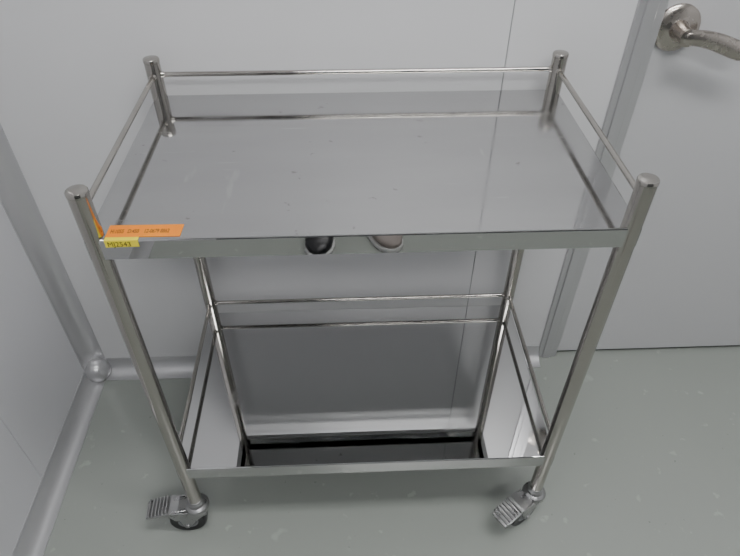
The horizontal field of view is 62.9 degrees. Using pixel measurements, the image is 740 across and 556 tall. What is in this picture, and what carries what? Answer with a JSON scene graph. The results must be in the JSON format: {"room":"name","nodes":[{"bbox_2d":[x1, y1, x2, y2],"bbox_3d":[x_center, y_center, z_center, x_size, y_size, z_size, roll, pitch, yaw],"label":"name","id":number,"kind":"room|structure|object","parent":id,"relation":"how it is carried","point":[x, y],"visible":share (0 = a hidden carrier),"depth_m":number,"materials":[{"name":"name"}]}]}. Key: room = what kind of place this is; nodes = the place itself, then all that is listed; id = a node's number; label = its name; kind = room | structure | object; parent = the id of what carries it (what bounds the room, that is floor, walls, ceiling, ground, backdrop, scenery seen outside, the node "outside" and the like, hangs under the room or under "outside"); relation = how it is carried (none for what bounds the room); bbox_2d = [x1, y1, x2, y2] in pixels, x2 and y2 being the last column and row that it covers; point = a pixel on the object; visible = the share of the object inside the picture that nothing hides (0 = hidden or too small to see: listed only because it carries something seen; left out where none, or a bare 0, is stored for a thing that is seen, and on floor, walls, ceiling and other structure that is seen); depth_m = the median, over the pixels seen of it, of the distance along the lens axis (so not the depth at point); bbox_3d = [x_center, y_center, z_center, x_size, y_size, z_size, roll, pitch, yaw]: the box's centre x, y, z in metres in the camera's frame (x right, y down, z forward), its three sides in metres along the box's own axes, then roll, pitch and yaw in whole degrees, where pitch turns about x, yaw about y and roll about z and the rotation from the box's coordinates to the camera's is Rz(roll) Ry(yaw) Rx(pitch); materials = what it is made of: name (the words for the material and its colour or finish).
{"room":"cleanroom","nodes":[
{"label":"cleanroom","id":0,"kind":"room"},
{"bbox_2d":[0,202,84,555],"bbox_3d":[-0.706,0.289,-0.258,0.060,2.450,2.842,-1,42,-2],"label":"wall","id":1,"kind":"structure","parent":0,"point":[41,373],"depth_m":1.27,"materials":[{"name":"grey paint"}]},
{"bbox_2d":[11,372,104,555],"bbox_3d":[-0.658,1.195,0.535,0.042,0.042,2.797,-1,42,-2],"label":"baseboard","id":2,"kind":"structure","parent":1,"relation":"attached to","point":[33,539],"depth_m":1.38,"materials":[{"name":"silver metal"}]},
{"bbox_2d":[0,0,638,358],"bbox_3d":[0.595,-0.716,0.857,2.865,2.450,0.050,-1,42,-2],"label":"wall","id":3,"kind":"structure","parent":0,"point":[73,73],"depth_m":1.10,"materials":[{"name":"grey paint"}]},
{"bbox_2d":[0,124,104,369],"bbox_3d":[-0.714,-0.668,0.765,0.042,2.405,0.042,-1,42,-2],"label":"trim","id":4,"kind":"structure","parent":3,"relation":"attached to","point":[17,200],"depth_m":1.33,"materials":[{"name":"silver metal"}]},
{"bbox_2d":[85,358,110,381],"bbox_3d":[-0.719,0.243,1.592,0.073,0.076,0.072,32,51,30],"label":"trim","id":5,"kind":"structure","parent":3,"relation":"attached to","point":[96,369],"depth_m":1.56,"materials":[{"name":"silver metal"}]},
{"bbox_2d":[106,345,540,380],"bbox_3d":[-0.118,0.226,1.608,1.152,0.042,0.042,-1,42,-2],"label":"baseboard","id":6,"kind":"structure","parent":3,"relation":"attached to","point":[166,367],"depth_m":1.60,"materials":[{"name":"silver metal"}]},
{"bbox_2d":[539,0,668,357],"bbox_3d":[0.939,-0.592,0.982,0.960,2.100,0.060,-1,42,-2],"label":"trim","id":7,"kind":"structure","parent":3,"relation":"attached to","point":[648,17],"depth_m":1.17,"materials":[{"name":"silver metal"}]},
{"bbox_2d":[557,0,739,350],"bbox_3d":[0.939,-0.579,0.999,0.852,2.034,0.040,-1,42,-2],"label":"door","id":8,"kind":"structure","parent":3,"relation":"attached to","point":[680,285],"depth_m":1.35,"materials":[{"name":"grey paint"}]},
{"bbox_2d":[558,345,739,350],"bbox_3d":[0.935,0.177,1.687,0.848,0.013,0.028,-1,42,-2],"label":"seal","id":9,"kind":"object","parent":8,"relation":"attached to","point":[725,345],"visible":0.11,"depth_m":1.68,"materials":[{"name":"grey rubber"}]},
{"bbox_2d":[655,3,739,60],"bbox_3d":[0.584,-0.425,1.050,0.164,0.082,0.062,-1,42,-2],"label":"door handle","id":10,"kind":"object","parent":8,"relation":"attached to","point":[681,22],"depth_m":1.04,"materials":[{"name":"silver metal"}]},
{"bbox_2d":[43,346,739,555],"bbox_3d":[0.651,1.174,0.633,2.865,0.050,3.062,-1,42,-2],"label":"floor","id":11,"kind":"structure","parent":0,"point":[646,462],"depth_m":1.36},
{"bbox_2d":[64,50,659,529],"bbox_3d":[-0.051,0.086,1.153,0.828,0.859,0.491,-1,42,-2],"label":"utility cart","id":12,"kind":"object","parent":11,"relation":"on","point":[201,177],"visible":1,"depth_m":1.02,"materials":[{"name":"grey metal"}]},
{"bbox_2d":[84,90,641,259],"bbox_3d":[-0.012,-0.183,0.942,0.720,0.031,0.415,-1,42,-2],"label":"tray","id":13,"kind":"object","parent":12,"relation":"on","point":[230,175],"depth_m":0.87,"materials":[{"name":"metal"}]},
{"bbox_2d":[176,305,554,478],"bbox_3d":[-0.014,0.224,1.311,0.720,0.031,0.415,-1,42,-2],"label":"tray","id":14,"kind":"object","parent":12,"relation":"on","point":[451,387],"depth_m":1.26,"materials":[{"name":"silver metal"}]}
]}

